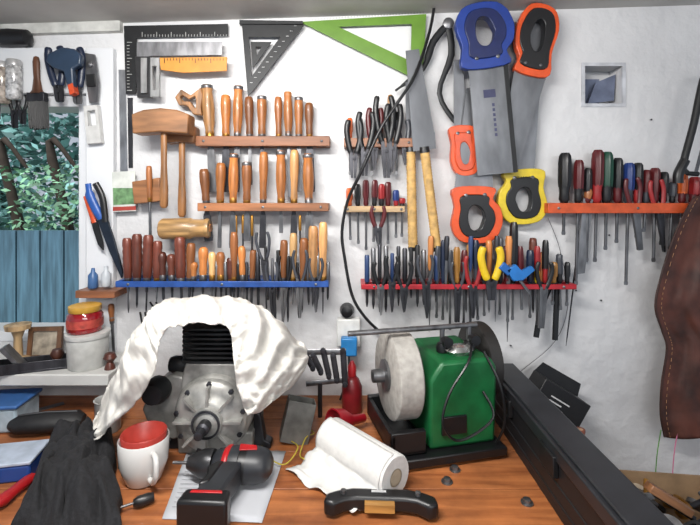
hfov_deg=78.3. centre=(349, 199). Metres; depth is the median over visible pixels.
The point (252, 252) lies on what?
chisel
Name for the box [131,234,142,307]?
chisel
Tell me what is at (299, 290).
pliers
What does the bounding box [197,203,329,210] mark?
tool rack
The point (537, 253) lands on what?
screwdriver
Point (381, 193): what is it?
screwdriver
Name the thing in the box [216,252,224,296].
chisel
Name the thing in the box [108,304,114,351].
knife
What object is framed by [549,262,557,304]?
screwdriver
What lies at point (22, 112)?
pliers
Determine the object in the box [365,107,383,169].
pliers
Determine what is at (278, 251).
file
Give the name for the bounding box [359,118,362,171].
screwdriver
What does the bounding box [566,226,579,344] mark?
rod
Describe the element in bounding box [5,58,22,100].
jar
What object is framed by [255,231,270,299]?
pliers
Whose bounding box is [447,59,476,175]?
saw
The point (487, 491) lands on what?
workbench
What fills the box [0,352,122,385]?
windowsill
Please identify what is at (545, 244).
screwdriver
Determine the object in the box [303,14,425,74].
square
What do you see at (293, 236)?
chisel
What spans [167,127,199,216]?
mallet
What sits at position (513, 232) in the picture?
screwdriver
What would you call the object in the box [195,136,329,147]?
tool rack
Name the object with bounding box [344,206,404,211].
tool rack
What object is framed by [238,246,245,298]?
chisel
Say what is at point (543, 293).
pliers
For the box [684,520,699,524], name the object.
pipe fitting
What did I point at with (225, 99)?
chisel
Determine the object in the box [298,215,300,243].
rod
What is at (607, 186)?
screwdriver
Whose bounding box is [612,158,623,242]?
screwdriver
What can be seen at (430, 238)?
file
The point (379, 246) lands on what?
punch
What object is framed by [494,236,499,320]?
file
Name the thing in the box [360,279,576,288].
tool rack
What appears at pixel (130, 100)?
steel rule
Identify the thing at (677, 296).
apron
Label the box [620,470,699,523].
cardboard box
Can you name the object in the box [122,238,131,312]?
chisel
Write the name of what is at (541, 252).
chisel
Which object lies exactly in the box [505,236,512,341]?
file
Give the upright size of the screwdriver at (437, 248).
0.204 m
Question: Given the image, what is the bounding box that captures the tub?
[0,388,42,432]
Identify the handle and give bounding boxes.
[175,88,202,115]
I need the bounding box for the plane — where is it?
[0,344,66,375]
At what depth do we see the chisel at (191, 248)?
1.20 m
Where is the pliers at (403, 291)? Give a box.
[394,262,413,312]
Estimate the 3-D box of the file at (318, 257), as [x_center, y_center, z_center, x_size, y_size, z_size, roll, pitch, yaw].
[-0.090,0.220,1.212,0.011,0.124,0.011,0,0,0]
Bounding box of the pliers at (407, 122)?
[395,119,410,164]
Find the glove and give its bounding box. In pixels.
[11,416,122,524]
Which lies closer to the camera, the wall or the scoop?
the scoop
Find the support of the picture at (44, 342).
attached to the picture frame at (41, 340)
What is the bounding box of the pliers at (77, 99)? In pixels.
[72,47,85,103]
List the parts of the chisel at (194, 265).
handle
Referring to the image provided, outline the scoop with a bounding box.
[325,408,366,425]
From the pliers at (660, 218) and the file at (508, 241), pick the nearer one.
the file at (508, 241)
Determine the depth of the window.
1.27 m
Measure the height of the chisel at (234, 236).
0.192 m
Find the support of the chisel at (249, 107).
in the tool rack at (201, 141)
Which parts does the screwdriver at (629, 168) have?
handle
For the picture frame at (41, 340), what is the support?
on the windowsill
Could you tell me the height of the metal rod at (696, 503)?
0.026 m
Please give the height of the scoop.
0.067 m
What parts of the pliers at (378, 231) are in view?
handle, handle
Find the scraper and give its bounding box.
[85,53,99,102]
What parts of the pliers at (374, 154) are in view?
handle, handle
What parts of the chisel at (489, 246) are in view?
handle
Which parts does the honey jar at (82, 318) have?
lid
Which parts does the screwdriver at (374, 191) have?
handle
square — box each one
[124,24,227,93]
[135,42,221,97]
[141,58,160,96]
[239,20,303,95]
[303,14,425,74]
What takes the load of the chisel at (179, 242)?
hanging from the tool rack at (120, 283)
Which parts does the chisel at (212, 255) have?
handle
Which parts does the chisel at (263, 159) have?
blade, handle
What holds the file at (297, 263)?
in the tool rack at (120, 283)
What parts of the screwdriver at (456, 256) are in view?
handle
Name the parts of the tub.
lid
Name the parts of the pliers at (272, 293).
handle, handle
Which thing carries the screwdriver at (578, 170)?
hanging from the tool rack at (548, 207)
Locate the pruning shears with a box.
[85,182,122,277]
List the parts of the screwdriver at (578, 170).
handle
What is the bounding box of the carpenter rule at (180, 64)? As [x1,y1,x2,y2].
[160,57,226,72]
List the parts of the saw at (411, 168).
blade, handle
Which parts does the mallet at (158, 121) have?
handle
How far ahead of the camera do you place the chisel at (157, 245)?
1.20 m
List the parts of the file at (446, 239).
blade, handle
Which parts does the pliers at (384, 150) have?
handle, handle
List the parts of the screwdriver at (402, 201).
handle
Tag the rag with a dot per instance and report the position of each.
(268, 360)
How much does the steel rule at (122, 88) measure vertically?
0.336 m
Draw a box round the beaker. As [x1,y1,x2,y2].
[93,395,120,433]
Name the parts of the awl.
handle, blade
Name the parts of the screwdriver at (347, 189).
handle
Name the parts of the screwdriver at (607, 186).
handle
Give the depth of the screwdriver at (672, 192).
1.25 m
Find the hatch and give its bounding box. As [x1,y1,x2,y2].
[581,63,625,106]
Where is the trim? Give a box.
[0,20,122,35]
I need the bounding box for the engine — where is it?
[142,322,272,452]
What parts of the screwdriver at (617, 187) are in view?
handle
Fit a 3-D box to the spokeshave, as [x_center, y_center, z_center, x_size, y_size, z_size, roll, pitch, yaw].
[0.057,0.561,0.801,0.209,0.036,0.045,0,0,3]
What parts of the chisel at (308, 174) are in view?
handle, blade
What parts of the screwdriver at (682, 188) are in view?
handle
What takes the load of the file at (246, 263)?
in the tool rack at (120, 283)
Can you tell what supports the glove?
on the workbench
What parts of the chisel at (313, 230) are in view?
handle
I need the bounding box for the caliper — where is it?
[395,17,454,122]
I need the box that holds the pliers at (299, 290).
[291,250,308,317]
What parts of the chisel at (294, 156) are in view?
blade, handle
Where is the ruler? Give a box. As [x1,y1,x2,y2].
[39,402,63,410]
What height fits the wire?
0.510 m
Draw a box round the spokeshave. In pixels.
[324,488,437,519]
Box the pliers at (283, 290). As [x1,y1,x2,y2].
[277,256,291,321]
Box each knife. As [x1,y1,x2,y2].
[83,196,103,249]
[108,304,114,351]
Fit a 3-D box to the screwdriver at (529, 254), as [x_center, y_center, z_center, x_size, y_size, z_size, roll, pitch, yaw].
[0.511,0.238,1.220,0.021,0.193,0.021,0,0,22]
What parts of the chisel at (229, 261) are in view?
handle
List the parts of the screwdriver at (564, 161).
handle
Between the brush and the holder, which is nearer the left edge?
the brush
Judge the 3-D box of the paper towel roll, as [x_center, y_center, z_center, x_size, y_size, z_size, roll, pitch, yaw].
[-0.009,0.542,0.897,0.155,0.086,0.218,0,0,-42]
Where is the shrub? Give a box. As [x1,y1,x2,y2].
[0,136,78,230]
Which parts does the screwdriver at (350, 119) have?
handle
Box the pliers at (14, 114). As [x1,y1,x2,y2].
[9,101,20,127]
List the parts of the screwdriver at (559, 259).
handle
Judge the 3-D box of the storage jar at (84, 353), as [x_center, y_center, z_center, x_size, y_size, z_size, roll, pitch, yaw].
[-0.719,0.407,1.180,0.110,0.096,0.110,0,0,0]
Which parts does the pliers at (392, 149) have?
handle, handle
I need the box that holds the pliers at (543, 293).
[535,261,553,328]
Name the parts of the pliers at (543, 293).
handle, handle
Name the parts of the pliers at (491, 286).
handle, handle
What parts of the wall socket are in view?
cord, plate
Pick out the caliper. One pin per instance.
(448, 22)
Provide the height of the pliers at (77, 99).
0.166 m
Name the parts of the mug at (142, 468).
handle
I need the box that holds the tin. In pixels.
[279,394,315,444]
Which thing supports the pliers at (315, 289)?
hanging from the tool rack at (120, 283)
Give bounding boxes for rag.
[93,294,308,439]
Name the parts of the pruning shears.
handle, handle, blade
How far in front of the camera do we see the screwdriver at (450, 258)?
1.22 m
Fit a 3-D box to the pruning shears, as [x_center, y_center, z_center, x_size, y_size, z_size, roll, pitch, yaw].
[-0.704,0.085,1.230,0.108,0.275,0.018,0,0,0]
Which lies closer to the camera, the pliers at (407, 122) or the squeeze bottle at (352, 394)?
the squeeze bottle at (352, 394)
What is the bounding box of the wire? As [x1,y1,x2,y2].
[521,218,567,370]
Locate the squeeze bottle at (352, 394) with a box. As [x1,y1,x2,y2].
[342,360,361,414]
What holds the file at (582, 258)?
in the tool rack at (548, 207)
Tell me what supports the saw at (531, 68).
hanging from the wall
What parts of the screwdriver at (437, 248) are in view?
handle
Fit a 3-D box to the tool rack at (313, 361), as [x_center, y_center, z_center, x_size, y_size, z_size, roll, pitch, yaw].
[-0.070,0.490,1.153,0.129,0.191,0.025,0,0,0]
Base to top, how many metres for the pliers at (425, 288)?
0.178 m
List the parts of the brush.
handle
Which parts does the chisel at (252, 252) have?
blade, handle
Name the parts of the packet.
printed panel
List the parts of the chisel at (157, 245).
blade, handle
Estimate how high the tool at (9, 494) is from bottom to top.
0.022 m
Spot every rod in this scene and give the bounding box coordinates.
[241,215,243,245]
[250,215,252,249]
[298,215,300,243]
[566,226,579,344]
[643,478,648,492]
[654,496,696,519]
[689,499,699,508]
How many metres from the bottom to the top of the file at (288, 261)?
0.186 m
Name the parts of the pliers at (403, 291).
handle, handle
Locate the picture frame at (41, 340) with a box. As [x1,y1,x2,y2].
[26,326,63,355]
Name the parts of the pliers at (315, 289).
handle, handle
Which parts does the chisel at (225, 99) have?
handle, blade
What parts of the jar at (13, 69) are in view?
lid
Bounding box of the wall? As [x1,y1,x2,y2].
[0,5,699,474]
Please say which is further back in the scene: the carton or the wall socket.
the wall socket
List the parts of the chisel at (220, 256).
handle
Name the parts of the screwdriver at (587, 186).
handle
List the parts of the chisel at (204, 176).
handle, blade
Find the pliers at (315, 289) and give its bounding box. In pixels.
[308,258,323,312]
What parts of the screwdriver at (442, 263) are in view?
handle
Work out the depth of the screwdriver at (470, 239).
1.21 m
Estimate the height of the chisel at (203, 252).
0.172 m
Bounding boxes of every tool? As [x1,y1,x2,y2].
[0,473,34,507]
[47,47,83,96]
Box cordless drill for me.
[172,444,273,524]
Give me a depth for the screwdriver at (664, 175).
1.24 m
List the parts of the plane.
blade, knob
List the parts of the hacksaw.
handle, frame, arm, blade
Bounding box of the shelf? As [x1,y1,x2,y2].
[75,287,126,297]
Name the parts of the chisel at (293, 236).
blade, handle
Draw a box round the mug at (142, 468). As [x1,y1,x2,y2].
[117,428,169,488]
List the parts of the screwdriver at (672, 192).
handle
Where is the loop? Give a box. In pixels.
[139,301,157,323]
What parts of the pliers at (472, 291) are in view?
handle, handle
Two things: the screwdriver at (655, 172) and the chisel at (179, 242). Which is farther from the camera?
the screwdriver at (655, 172)
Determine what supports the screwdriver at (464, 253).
hanging from the tool rack at (503, 285)
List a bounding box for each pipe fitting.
[633,483,642,489]
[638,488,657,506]
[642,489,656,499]
[657,503,666,513]
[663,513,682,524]
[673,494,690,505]
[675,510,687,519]
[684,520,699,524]
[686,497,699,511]
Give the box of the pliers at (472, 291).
[463,256,480,317]
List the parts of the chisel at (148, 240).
blade, handle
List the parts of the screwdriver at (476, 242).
handle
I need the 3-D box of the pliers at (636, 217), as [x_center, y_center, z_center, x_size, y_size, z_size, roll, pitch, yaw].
[0.813,0.039,1.234,0.054,0.211,0.013,0,0,0]
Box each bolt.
[441,476,452,485]
[449,464,460,472]
[520,496,533,506]
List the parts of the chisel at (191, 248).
blade, handle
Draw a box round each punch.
[364,255,368,306]
[371,248,375,308]
[378,245,381,311]
[383,246,387,311]
[390,253,393,281]
[396,246,399,305]
[402,248,406,310]
[409,247,412,297]
[415,245,419,306]
[421,250,425,304]
[427,255,428,276]
[434,255,437,302]
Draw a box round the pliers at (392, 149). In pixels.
[384,103,403,171]
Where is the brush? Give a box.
[27,56,49,130]
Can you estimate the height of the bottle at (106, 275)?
0.057 m
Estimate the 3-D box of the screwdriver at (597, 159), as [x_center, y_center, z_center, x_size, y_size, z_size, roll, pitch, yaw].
[0.719,0.017,1.250,0.034,0.326,0.033,0,0,22]
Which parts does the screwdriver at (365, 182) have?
handle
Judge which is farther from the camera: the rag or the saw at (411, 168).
the saw at (411, 168)
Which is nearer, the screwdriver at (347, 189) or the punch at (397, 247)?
the punch at (397, 247)
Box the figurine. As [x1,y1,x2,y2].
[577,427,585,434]
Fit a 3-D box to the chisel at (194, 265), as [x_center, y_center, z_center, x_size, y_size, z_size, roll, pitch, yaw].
[-0.440,0.228,1.212,0.022,0.107,0.022,0,0,26]
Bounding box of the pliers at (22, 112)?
[15,94,27,123]
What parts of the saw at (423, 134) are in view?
blade, handle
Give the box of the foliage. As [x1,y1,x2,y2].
[0,113,78,229]
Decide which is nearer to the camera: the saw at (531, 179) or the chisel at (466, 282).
the chisel at (466, 282)
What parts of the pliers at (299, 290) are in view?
handle, handle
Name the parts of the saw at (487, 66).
handle, blade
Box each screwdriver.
[121,492,153,508]
[346,188,352,239]
[348,118,352,174]
[354,184,360,243]
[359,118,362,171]
[363,180,368,249]
[370,130,375,174]
[371,180,377,241]
[378,184,384,245]
[385,182,390,243]
[393,190,398,237]
[395,112,397,174]
[399,198,405,236]
[435,246,440,317]
[440,240,444,319]
[448,250,452,329]
[453,247,459,290]
[461,250,467,322]
[466,244,471,321]
[473,240,478,319]
[482,246,486,315]
[498,238,503,314]
[504,246,508,282]
[509,222,517,319]
[517,246,523,309]
[526,250,533,317]
[534,246,540,324]
[542,240,548,283]
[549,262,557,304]
[556,254,562,309]
[558,153,571,234]
[564,262,570,305]
[573,160,583,284]
[583,168,591,261]
[591,150,603,261]
[601,152,613,249]
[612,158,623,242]
[623,163,634,284]
[633,163,643,236]
[642,170,650,231]
[650,168,660,261]
[659,172,668,244]
[668,182,676,248]
[677,174,687,220]
[687,177,699,201]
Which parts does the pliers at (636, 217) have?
handle, handle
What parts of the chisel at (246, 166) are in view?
handle, blade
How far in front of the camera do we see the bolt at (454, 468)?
0.93 m
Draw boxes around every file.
[215,266,217,296]
[223,262,227,295]
[236,264,239,297]
[245,262,247,299]
[255,252,259,304]
[264,246,266,308]
[271,258,273,289]
[276,250,279,299]
[286,256,289,321]
[296,262,298,317]
[306,268,309,304]
[316,256,319,299]
[326,262,329,299]
[428,236,433,324]
[444,236,449,301]
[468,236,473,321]
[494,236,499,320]
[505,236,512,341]
[578,189,592,273]
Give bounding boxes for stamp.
[3,321,31,356]
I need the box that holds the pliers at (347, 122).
[344,119,363,177]
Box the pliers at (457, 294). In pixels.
[450,262,464,322]
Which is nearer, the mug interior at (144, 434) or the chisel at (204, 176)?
the mug interior at (144, 434)
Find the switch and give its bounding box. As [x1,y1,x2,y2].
[441,414,466,435]
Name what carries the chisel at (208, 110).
in the tool rack at (201, 141)
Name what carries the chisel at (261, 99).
in the tool rack at (201, 141)
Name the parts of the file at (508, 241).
blade, handle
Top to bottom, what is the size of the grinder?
0.288 m
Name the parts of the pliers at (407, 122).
handle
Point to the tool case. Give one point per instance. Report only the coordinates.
(18, 460)
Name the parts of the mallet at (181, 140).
handle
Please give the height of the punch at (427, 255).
0.130 m
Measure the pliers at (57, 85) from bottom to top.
0.164 m
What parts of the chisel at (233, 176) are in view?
blade, handle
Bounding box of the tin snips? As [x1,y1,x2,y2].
[533,255,562,339]
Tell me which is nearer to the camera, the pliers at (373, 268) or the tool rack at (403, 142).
the pliers at (373, 268)
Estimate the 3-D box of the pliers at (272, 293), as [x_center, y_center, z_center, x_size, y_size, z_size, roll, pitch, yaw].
[-0.219,0.253,1.199,0.042,0.164,0.013,0,0,-6]
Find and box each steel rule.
[118,70,127,171]
[127,98,132,167]
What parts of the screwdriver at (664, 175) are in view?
handle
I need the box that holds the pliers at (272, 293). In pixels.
[264,261,278,318]
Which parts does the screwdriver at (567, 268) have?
handle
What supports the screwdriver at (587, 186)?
hanging from the tool rack at (548, 207)
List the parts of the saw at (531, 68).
blade, handle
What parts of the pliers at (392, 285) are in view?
handle, handle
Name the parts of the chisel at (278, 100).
handle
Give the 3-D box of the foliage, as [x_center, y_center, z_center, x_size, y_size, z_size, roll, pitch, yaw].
[-3.345,-0.165,4.995,3.866,3.406,1.560,0,0,0]
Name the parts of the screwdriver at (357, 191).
handle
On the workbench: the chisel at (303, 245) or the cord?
the cord
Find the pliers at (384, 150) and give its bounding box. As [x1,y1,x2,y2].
[373,95,395,177]
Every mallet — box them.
[132,108,194,207]
[157,218,212,238]
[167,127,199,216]
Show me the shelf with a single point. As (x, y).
(100, 292)
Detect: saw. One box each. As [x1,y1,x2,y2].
[405,82,417,250]
[406,49,440,251]
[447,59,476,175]
[450,88,502,243]
[454,1,517,175]
[496,22,546,224]
[510,3,558,165]
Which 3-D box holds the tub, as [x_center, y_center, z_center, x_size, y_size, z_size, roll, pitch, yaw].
[-0.926,0.550,1.120,0.175,0.070,0.110,0,0,-6]
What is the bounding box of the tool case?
[0,439,48,483]
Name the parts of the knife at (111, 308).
handle, blade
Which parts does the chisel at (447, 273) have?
blade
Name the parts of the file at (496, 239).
blade, handle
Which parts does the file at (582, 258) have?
handle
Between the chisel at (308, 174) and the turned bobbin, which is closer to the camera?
the turned bobbin
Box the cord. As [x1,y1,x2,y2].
[274,430,314,464]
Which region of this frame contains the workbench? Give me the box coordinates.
[0,395,563,524]
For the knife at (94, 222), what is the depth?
1.24 m
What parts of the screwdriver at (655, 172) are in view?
handle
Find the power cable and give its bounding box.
[340,8,434,328]
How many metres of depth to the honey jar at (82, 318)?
1.15 m
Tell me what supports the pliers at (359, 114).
hanging from the tool rack at (403, 142)
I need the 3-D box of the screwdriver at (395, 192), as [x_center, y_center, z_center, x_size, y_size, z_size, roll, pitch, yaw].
[0.134,0.041,1.255,0.018,0.140,0.018,0,0,22]
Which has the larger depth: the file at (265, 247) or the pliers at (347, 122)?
the pliers at (347, 122)
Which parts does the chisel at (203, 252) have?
handle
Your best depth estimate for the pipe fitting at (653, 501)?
0.96 m
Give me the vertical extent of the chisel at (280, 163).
0.236 m
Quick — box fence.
[0,230,78,321]
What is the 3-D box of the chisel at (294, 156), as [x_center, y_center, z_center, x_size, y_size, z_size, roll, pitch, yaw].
[-0.161,-0.013,1.235,0.026,0.261,0.025,1,0,0]
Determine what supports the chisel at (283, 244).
hanging from the tool rack at (120, 283)
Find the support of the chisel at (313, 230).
hanging from the tool rack at (120, 283)
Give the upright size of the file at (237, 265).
0.124 m
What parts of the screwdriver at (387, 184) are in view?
handle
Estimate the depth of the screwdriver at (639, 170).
1.24 m
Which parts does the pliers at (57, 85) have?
handle, handle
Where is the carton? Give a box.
[529,362,590,426]
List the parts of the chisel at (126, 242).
handle, blade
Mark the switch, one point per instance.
(455, 424)
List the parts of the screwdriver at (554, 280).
handle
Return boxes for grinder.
[347,321,506,469]
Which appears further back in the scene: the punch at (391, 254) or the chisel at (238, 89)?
the chisel at (238, 89)
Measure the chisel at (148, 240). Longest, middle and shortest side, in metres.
0.220 x 0.028 x 0.028 m
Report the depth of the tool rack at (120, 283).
1.19 m
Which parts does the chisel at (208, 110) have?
handle, blade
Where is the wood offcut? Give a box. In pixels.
[643,480,694,517]
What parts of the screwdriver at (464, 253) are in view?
handle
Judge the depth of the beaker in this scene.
1.08 m
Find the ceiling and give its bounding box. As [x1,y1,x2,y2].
[0,0,699,23]
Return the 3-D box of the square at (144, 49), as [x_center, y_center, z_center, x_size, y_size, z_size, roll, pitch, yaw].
[-0.501,-0.381,1.258,0.251,0.165,0.012,0,0,0]
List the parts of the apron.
cord, cord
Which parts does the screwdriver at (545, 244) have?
handle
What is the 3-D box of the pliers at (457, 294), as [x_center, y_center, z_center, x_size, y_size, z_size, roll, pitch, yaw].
[0.301,0.257,1.201,0.046,0.169,0.013,1,0,0]
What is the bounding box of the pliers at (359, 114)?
[355,111,375,175]
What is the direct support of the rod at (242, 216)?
hanging from the tool rack at (200, 206)
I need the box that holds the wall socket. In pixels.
[337,303,359,399]
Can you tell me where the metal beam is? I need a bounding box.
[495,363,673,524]
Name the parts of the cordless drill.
red panel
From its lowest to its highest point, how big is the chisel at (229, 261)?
0.152 m
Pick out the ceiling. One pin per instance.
(11, 11)
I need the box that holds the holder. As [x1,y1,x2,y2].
[83,105,103,144]
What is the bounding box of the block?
[132,178,159,203]
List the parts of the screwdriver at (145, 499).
handle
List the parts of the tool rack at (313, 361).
post, plate, plate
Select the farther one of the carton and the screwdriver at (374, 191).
the screwdriver at (374, 191)
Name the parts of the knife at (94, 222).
handle, blade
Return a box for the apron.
[654,196,699,472]
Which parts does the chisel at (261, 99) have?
handle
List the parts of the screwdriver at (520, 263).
handle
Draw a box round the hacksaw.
[672,78,699,182]
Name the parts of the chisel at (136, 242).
handle, blade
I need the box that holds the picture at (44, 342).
[32,331,56,354]
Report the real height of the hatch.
0.132 m
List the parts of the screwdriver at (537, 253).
handle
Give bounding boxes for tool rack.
[115,275,329,286]
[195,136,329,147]
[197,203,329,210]
[306,348,347,417]
[344,138,412,148]
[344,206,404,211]
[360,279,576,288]
[544,203,688,212]
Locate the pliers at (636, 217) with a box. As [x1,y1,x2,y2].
[623,177,642,249]
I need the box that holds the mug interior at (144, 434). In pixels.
[119,421,167,448]
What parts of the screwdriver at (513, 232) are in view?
handle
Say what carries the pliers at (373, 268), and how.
hanging from the tool rack at (503, 285)
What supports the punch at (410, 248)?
in the tool rack at (503, 285)
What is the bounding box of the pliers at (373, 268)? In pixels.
[371,262,388,315]
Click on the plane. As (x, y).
(15, 363)
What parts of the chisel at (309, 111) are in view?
handle, blade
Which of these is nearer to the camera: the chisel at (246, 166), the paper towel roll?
the paper towel roll
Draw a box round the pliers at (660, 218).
[648,179,665,251]
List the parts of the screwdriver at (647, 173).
handle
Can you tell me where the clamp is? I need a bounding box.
[499,262,534,294]
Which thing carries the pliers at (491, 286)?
hanging from the tool rack at (503, 285)
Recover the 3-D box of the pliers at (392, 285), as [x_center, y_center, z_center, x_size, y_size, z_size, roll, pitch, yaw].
[0.117,0.234,1.201,0.049,0.158,0.013,0,0,0]
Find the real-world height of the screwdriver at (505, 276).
0.216 m
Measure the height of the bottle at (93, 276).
0.057 m
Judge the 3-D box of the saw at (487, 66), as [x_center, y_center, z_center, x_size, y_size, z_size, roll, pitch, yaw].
[0.387,-0.314,1.222,0.177,0.491,0.031,0,0,1]
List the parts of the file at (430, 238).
blade, handle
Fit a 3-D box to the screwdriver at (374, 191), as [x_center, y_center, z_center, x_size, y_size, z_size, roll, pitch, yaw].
[0.072,0.032,1.255,0.018,0.181,0.018,0,0,-22]
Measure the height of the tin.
0.114 m
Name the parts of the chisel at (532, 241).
handle, blade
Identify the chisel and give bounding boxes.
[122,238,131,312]
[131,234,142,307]
[142,235,153,311]
[152,241,162,301]
[158,252,166,299]
[166,254,174,297]
[174,237,185,298]
[186,243,195,297]
[191,262,197,296]
[198,247,208,293]
[199,169,212,240]
[201,84,216,191]
[208,252,215,295]
[216,163,225,247]
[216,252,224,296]
[221,94,230,191]
[227,258,231,296]
[228,154,238,247]
[230,232,237,297]
[233,85,242,191]
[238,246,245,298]
[242,162,251,240]
[245,96,253,184]
[250,250,255,303]
[257,95,266,188]
[259,152,267,247]
[274,96,281,150]
[276,151,285,232]
[280,240,287,280]
[284,91,292,196]
[289,233,296,304]
[290,150,298,233]
[294,96,302,191]
[299,238,307,312]
[302,154,313,240]
[305,102,314,191]
[308,226,317,305]
[319,222,327,312]
[444,273,448,311]
[465,282,467,311]
[486,240,492,311]
[529,238,536,311]
[540,252,543,283]
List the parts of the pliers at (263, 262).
handle, handle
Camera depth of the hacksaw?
1.19 m
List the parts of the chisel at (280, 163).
handle, blade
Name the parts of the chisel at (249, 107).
handle, blade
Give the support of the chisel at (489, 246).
in the tool rack at (503, 285)
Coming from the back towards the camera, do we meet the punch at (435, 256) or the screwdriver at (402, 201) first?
the screwdriver at (402, 201)
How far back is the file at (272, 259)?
1.21 m
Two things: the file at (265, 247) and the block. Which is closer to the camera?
the file at (265, 247)
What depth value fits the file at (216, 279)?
1.21 m
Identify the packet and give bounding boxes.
[112,171,135,211]
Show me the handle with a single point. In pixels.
(197, 111)
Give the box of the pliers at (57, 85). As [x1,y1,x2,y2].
[44,45,65,102]
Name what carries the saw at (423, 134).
hanging from the wall
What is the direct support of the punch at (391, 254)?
in the tool rack at (503, 285)
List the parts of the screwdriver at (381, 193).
handle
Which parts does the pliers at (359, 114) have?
handle, handle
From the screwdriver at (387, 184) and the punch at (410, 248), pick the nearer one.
the punch at (410, 248)
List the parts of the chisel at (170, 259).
handle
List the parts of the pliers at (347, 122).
handle, handle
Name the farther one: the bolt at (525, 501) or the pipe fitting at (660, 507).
the pipe fitting at (660, 507)
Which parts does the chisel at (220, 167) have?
blade, handle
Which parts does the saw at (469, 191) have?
blade, handle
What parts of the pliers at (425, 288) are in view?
handle, handle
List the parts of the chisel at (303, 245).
handle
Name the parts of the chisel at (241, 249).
handle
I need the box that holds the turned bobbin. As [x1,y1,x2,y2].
[103,352,116,370]
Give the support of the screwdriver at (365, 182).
hanging from the tool rack at (349, 208)
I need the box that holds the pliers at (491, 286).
[477,246,504,299]
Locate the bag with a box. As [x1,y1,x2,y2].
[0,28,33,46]
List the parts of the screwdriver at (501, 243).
handle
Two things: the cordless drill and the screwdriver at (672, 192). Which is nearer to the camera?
the cordless drill
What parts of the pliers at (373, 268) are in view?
handle, handle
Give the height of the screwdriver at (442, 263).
0.227 m
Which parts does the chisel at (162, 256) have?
handle, blade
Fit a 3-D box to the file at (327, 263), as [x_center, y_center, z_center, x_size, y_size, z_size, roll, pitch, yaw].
[-0.062,0.228,1.212,0.011,0.107,0.011,1,0,0]
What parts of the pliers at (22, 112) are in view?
handle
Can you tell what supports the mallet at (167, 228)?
attached to the wall
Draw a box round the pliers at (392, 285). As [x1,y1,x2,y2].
[383,256,400,312]
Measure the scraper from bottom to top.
0.145 m
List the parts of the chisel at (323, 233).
blade, handle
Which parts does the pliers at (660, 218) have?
handle, handle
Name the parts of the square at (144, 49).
blade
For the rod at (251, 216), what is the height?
0.115 m
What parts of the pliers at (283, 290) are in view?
handle, handle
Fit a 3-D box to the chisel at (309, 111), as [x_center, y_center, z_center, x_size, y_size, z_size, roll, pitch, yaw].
[-0.118,-0.154,1.260,0.026,0.261,0.026,-1,0,0]
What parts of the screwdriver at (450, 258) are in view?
handle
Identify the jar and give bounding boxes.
[0,60,10,104]
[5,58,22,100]
[64,326,110,371]
[66,301,103,334]
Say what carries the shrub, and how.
on the ground
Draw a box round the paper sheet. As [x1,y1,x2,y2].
[162,451,285,522]
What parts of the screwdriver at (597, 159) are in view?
handle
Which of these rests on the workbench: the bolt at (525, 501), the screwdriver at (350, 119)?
the bolt at (525, 501)
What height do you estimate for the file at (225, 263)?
0.141 m
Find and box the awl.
[146,166,151,234]
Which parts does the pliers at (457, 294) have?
handle, handle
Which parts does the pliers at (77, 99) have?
handle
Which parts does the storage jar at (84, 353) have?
lid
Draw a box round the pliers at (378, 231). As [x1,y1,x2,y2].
[369,206,386,245]
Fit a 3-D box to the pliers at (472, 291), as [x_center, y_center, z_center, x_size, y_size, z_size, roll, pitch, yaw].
[0.344,0.243,1.201,0.055,0.174,0.013,0,0,0]
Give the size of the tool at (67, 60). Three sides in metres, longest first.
0.136 x 0.098 x 0.023 m
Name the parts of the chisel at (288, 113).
handle, blade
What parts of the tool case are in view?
lid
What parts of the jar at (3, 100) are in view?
lid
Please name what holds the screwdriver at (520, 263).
in the tool rack at (503, 285)
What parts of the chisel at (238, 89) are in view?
blade, handle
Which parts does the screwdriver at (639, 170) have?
handle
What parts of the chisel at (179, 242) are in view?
handle, blade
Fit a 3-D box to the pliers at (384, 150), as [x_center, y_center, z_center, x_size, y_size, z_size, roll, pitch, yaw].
[0.099,-0.182,1.234,0.067,0.238,0.014,0,0,0]
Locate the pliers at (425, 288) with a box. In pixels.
[416,254,434,318]
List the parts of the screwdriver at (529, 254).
handle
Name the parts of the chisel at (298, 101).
handle, blade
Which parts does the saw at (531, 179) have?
handle, blade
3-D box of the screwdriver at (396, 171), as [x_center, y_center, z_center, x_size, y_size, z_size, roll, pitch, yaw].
[0.139,-0.166,1.260,0.017,0.185,0.016,0,0,22]
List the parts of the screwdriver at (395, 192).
handle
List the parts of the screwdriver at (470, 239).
blade, handle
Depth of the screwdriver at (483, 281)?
1.22 m
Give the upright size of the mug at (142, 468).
0.090 m
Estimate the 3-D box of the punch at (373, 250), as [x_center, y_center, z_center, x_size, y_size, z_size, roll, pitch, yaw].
[0.066,0.223,1.220,0.014,0.173,0.014,0,0,0]
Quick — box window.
[0,48,116,351]
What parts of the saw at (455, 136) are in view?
blade, handle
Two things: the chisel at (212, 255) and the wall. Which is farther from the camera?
the wall
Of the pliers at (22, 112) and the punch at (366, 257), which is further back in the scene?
the pliers at (22, 112)
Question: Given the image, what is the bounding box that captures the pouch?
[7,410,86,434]
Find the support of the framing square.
hanging from the wall
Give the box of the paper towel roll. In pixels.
[285,417,408,512]
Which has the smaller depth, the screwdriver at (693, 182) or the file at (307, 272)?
the file at (307, 272)
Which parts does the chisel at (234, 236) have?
handle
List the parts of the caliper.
leg, leg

